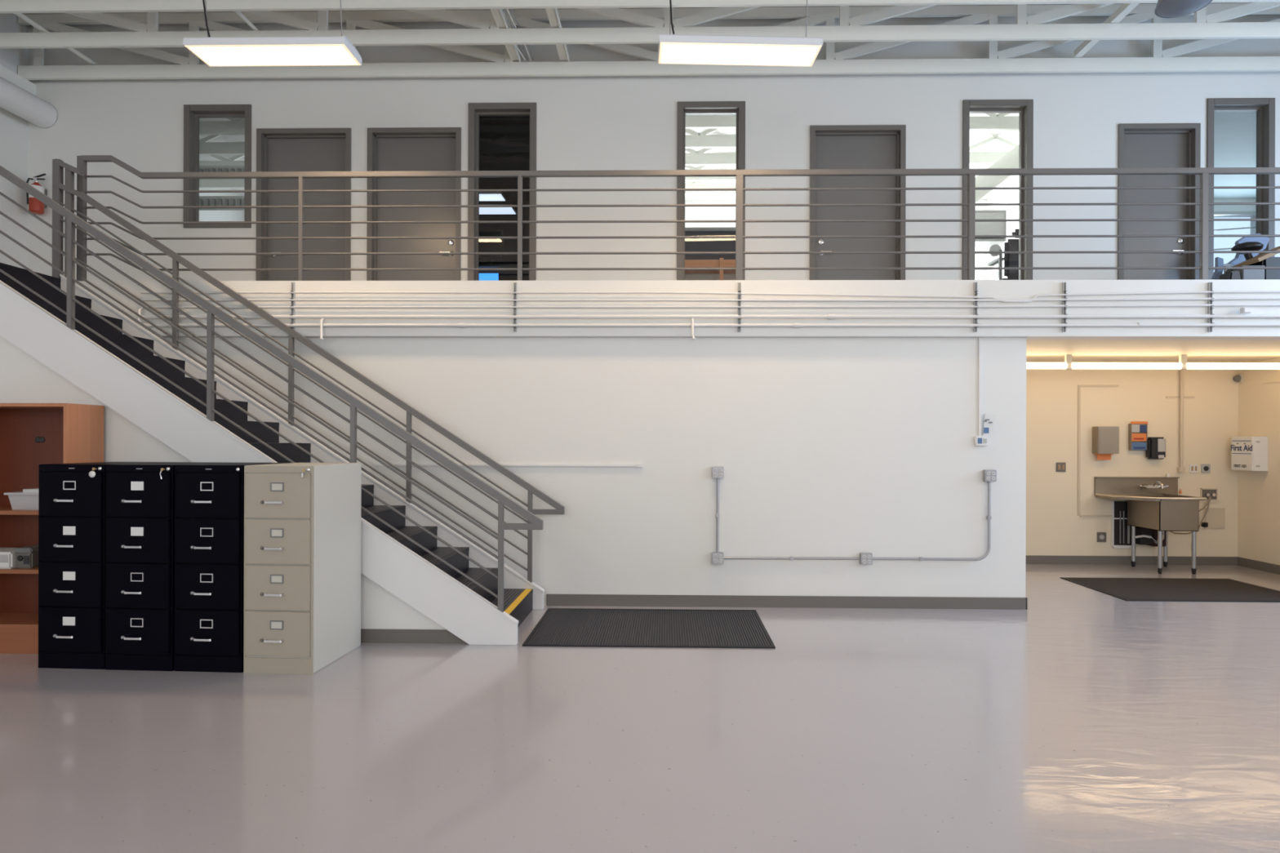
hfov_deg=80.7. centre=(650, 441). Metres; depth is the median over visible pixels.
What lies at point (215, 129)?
ceiling
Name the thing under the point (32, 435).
bookcase
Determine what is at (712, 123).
ceiling
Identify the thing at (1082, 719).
floor
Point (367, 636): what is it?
baseboard
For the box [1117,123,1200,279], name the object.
door
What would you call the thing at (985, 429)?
print
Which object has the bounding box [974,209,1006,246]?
box
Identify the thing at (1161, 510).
utility sink
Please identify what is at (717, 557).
outlet box
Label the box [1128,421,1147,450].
rack
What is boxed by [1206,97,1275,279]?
window
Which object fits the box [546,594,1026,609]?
baseboard
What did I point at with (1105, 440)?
paper towel dispenser
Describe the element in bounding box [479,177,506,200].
ceiling light
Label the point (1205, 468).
socket
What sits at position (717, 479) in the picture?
conduit
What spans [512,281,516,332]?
strut
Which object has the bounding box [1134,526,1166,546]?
caddy
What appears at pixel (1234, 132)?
ceiling
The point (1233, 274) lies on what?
bag
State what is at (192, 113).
window
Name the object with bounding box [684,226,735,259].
crate
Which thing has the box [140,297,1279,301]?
conduit pipe
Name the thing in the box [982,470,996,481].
outlet box
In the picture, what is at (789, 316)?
conduit pipe
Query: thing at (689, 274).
shelf
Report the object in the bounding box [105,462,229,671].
file cabinet
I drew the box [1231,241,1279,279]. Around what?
machine
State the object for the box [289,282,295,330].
strut
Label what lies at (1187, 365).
tube light
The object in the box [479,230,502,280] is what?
monitor
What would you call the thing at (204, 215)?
wall
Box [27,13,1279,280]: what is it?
wall
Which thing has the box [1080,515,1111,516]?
conduit
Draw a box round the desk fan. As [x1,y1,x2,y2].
[988,244,1002,279]
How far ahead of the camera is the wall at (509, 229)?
12.96 m
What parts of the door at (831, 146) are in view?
lever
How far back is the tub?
5.31 m
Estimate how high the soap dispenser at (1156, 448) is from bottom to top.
0.266 m
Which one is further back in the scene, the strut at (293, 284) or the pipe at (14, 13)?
the pipe at (14, 13)
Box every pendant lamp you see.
[182,0,361,66]
[657,0,822,66]
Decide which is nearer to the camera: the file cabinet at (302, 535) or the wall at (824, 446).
the file cabinet at (302, 535)
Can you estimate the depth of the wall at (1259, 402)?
8.88 m
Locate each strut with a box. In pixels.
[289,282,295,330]
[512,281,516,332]
[737,281,741,332]
[973,282,978,332]
[1062,281,1067,332]
[1207,282,1214,332]
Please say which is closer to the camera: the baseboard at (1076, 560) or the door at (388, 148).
the door at (388, 148)
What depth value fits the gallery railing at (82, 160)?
6.76 m
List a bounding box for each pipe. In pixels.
[13,13,93,65]
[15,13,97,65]
[140,290,1279,302]
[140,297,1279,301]
[140,303,1279,308]
[140,314,1279,319]
[142,322,1279,327]
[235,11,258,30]
[975,144,1018,202]
[1165,369,1194,472]
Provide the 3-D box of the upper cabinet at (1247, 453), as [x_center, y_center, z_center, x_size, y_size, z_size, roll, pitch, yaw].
[7.099,0.140,8.935,0.184,0.404,0.333,0,0,1]
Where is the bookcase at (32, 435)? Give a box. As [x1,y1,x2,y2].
[0,403,103,653]
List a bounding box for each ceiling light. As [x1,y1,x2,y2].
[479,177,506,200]
[479,198,516,214]
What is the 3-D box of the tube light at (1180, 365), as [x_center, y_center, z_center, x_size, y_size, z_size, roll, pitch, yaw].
[5.234,-0.880,8.304,1.246,0.165,0.072,0,0,1]
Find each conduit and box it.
[715,478,719,552]
[724,556,860,560]
[872,481,991,560]
[977,337,981,435]
[1077,384,1119,386]
[1077,386,1080,515]
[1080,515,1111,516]
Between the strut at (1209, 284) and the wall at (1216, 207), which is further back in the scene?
the wall at (1216, 207)
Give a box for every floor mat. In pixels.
[522,608,775,648]
[1060,577,1279,602]
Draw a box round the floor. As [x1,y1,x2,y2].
[0,564,1279,852]
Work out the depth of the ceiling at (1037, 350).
7.98 m
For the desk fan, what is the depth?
8.83 m
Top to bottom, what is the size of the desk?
0.720 m
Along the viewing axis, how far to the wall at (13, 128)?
8.36 m
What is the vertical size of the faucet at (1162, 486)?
0.096 m
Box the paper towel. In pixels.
[1093,453,1113,459]
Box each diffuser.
[189,46,356,65]
[479,194,505,200]
[479,207,515,214]
[661,44,817,65]
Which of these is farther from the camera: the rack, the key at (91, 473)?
the rack
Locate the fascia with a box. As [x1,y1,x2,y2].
[78,279,1279,340]
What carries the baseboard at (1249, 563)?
attached to the wall at (1259, 402)
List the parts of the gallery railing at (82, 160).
post, post, post, rail, rail rod, rail rod, rail rod, rail rod, rail rod, rail rod, post, post, post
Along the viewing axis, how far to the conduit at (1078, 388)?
9.25 m
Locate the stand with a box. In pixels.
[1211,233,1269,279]
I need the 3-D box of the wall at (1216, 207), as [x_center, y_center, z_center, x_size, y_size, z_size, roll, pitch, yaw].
[8.088,-3.076,10.641,4.660,3.314,4.480,0,0,1]
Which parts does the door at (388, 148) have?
lever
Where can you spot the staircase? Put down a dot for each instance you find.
(388, 559)
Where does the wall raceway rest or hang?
attached to the wall at (824, 446)
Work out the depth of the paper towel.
9.18 m
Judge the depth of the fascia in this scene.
6.73 m
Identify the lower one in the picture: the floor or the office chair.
the floor
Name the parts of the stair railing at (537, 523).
post, post, rail rod, rail rod, rail rod, rail rod, rail rod, post, post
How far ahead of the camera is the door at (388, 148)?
8.55 m
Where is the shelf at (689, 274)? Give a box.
[684,257,735,279]
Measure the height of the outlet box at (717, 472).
0.104 m
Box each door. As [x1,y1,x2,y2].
[255,128,351,280]
[366,127,461,280]
[809,124,906,279]
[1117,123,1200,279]
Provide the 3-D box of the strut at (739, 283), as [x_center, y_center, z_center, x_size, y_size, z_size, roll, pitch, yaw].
[0.789,-1.201,6.699,0.026,0.442,0.051,0,0,1]
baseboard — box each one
[360,628,467,644]
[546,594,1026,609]
[1025,555,1237,565]
[1237,556,1279,574]
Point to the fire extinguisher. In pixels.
(36, 206)
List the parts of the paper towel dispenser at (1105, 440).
door panel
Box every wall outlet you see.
[1097,532,1106,542]
[1189,464,1198,472]
[1200,463,1210,472]
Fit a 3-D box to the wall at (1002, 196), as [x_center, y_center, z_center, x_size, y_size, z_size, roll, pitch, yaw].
[4.414,-3.088,10.719,2.610,3.314,4.480,0,0,1]
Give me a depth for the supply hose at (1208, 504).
9.18 m
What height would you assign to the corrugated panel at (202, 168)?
0.180 m
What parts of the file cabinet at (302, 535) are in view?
handle, handle, handle, handle, drawer, drawer, frame, drawer, drawer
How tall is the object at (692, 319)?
0.198 m
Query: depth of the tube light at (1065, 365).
8.29 m
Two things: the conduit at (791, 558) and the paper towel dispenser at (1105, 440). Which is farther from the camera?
the paper towel dispenser at (1105, 440)
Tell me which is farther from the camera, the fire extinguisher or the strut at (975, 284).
the fire extinguisher
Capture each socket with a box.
[1099,534,1104,539]
[1203,466,1208,471]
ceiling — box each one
[22,2,1238,13]
[199,117,244,188]
[479,115,529,201]
[684,115,736,194]
[969,113,1018,199]
[1026,339,1279,362]
[1213,111,1256,198]
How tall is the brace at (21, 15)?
0.040 m
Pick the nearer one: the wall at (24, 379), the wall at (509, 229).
the wall at (24, 379)
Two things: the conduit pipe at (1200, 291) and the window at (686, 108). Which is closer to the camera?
the conduit pipe at (1200, 291)
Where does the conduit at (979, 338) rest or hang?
attached to the wall at (824, 446)
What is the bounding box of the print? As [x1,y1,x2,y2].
[983,427,988,433]
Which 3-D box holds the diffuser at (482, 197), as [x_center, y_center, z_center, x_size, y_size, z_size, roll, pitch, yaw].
[-2.365,-3.520,10.849,0.481,0.004,0.300,0,0,1]
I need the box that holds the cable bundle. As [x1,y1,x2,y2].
[502,8,533,61]
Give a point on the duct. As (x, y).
(14, 99)
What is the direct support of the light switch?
attached to the wall at (1054, 526)
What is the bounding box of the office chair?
[987,228,1018,279]
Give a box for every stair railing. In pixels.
[0,165,543,612]
[52,158,564,582]
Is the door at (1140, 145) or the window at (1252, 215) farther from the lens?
the window at (1252, 215)
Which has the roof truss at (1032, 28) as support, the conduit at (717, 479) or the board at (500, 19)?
the board at (500, 19)
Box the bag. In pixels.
[1219,269,1240,279]
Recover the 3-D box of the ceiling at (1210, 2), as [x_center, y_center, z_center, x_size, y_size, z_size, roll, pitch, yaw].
[1.565,-4.830,3.718,17.860,0.150,18.900,0,0,1]
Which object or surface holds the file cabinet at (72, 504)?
on the floor
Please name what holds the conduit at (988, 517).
attached to the wall at (824, 446)
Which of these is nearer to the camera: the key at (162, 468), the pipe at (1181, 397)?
the key at (162, 468)
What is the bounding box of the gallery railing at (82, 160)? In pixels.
[76,155,1279,280]
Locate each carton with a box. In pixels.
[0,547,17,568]
[1224,265,1265,279]
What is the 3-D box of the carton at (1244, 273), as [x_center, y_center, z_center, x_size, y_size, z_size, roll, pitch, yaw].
[5.766,-1.556,7.314,0.221,0.258,0.240,0,0,1]
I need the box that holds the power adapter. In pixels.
[1200,522,1208,527]
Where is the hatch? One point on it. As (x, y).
(1215, 517)
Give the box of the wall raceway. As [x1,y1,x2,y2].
[373,463,642,467]
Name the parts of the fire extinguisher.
handle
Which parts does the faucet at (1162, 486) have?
tap handle, spout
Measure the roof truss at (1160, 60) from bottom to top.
0.720 m
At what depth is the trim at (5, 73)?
8.31 m
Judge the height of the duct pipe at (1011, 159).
1.468 m
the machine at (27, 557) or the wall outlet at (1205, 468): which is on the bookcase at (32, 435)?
the machine at (27, 557)
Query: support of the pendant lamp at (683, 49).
hanging from the roof truss
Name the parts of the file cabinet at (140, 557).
handle, handle, handle, handle, drawer, drawer, drawer, drawer, frame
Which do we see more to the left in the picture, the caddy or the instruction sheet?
the instruction sheet
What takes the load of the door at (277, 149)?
in the wall at (584, 122)
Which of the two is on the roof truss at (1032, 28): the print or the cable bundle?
the cable bundle
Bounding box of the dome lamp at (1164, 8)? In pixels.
[1154,0,1212,17]
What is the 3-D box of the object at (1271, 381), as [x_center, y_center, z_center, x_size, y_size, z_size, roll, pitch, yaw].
[7.180,-0.816,8.653,0.016,0.261,0.360,0,0,1]
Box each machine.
[13,544,38,568]
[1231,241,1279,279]
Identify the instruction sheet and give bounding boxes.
[982,413,995,437]
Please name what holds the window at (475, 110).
in the wall at (584, 122)
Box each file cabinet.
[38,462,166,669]
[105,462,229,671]
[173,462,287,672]
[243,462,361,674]
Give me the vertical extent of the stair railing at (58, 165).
3.812 m
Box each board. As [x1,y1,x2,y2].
[490,8,520,62]
[545,8,569,62]
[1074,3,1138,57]
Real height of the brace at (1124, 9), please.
0.070 m
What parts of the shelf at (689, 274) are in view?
post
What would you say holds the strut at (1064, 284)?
attached to the fascia
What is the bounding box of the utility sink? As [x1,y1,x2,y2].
[1093,476,1206,573]
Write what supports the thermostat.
attached to the wall at (824, 446)
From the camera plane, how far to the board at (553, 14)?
7.58 m
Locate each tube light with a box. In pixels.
[1026,354,1069,369]
[1068,354,1184,369]
[1184,354,1279,369]
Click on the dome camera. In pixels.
(1238, 377)
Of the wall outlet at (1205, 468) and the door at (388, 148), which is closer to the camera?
the door at (388, 148)
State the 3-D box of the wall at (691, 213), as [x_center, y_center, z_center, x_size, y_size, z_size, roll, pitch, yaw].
[1.315,-3.099,10.785,3.510,3.314,4.480,0,0,1]
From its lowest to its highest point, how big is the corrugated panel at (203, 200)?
0.180 m
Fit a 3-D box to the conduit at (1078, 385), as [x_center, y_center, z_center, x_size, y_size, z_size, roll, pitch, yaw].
[5.502,-0.689,9.257,0.490,0.021,0.016,0,0,1]
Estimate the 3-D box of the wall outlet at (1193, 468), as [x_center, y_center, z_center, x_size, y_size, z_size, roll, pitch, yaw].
[6.656,0.327,9.232,0.100,0.100,0.017,0,0,1]
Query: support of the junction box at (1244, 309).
attached to the conduit pipe at (789, 316)
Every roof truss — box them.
[0,0,1279,13]
[0,1,1279,48]
[17,2,1279,79]
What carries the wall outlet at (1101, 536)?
attached to the wall at (1054, 526)
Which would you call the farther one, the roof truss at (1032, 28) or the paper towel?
the paper towel
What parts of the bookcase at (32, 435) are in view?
shelf, shelf, shelf, panel, panel, panel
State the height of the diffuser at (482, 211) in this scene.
0.004 m
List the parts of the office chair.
armrest, backrest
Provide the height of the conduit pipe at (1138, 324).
0.046 m
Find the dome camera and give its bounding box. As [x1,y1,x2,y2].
[1233,373,1243,382]
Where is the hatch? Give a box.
[1204,507,1225,528]
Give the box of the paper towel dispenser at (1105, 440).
[1092,426,1119,459]
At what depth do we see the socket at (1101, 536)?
9.24 m
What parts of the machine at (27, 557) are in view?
lid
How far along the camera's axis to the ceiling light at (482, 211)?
10.99 m
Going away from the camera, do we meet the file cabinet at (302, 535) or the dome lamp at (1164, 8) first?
the file cabinet at (302, 535)
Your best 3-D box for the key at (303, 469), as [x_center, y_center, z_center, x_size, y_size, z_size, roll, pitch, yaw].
[-2.193,0.198,4.762,0.021,0.057,0.028,0,0,1]
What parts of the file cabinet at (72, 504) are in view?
handle, handle, handle, handle, drawer, drawer, drawer, drawer, frame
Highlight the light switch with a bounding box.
[1056,462,1066,471]
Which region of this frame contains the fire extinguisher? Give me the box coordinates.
[26,173,47,214]
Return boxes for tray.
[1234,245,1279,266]
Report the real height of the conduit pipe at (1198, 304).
0.038 m
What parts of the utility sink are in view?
leg, leg, leg, leg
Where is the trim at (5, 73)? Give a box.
[0,64,35,95]
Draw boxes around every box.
[711,466,724,478]
[711,551,724,564]
[859,552,872,564]
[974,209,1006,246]
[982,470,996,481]
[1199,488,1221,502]
[1240,306,1251,313]
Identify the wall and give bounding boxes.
[0,13,28,269]
[0,335,445,629]
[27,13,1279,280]
[164,337,1026,605]
[199,188,244,221]
[479,200,528,280]
[684,200,735,227]
[974,175,1018,279]
[1026,368,1238,556]
[1213,198,1256,211]
[1237,358,1279,564]
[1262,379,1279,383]
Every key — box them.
[88,467,96,477]
[159,467,164,479]
[301,468,305,477]
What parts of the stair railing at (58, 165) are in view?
post, guard rail, post, guard rail, rail rod, rail rod, post, post, rail rod, rail rod, rail rod, rail rod, rail rod, post, post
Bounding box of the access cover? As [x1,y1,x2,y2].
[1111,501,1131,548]
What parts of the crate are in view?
crate lid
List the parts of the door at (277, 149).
lever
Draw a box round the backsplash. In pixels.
[1093,476,1179,495]
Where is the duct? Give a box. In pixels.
[0,75,57,128]
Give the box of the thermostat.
[974,435,988,445]
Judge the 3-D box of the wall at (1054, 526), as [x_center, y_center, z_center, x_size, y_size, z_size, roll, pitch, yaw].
[5.158,0.272,8.147,4.330,2.470,2.550,0,0,1]
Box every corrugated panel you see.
[199,165,244,180]
[199,195,244,210]
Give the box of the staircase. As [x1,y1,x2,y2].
[0,262,544,644]
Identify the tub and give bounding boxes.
[3,488,38,510]
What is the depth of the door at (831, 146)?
8.44 m
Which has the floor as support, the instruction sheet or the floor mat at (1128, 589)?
the floor mat at (1128, 589)
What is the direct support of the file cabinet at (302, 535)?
on the floor
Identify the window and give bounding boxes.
[183,104,251,227]
[467,102,536,280]
[676,101,745,279]
[961,99,1033,279]
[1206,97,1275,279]
[1213,211,1256,270]
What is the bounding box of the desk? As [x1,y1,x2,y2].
[479,263,528,277]
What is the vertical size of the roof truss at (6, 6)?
0.720 m
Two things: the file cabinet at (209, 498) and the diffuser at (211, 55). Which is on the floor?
the file cabinet at (209, 498)
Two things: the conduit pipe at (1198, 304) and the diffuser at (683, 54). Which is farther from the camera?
the conduit pipe at (1198, 304)
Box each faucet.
[1139,481,1168,488]
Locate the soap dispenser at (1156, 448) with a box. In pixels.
[1146,437,1165,458]
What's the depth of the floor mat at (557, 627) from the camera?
5.95 m
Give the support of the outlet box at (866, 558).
attached to the wall at (824, 446)
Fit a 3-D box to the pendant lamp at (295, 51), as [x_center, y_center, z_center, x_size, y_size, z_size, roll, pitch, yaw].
[-2.934,-3.552,5.884,1.240,1.076,0.330,0,0,1]
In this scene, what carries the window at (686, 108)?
in the wall at (584, 122)
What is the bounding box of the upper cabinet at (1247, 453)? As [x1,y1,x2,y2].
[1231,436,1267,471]
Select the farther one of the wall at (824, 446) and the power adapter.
the power adapter
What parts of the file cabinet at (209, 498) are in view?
handle, handle, handle, handle, drawer, drawer, drawer, frame, drawer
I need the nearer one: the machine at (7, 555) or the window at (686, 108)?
the machine at (7, 555)
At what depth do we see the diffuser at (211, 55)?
5.88 m

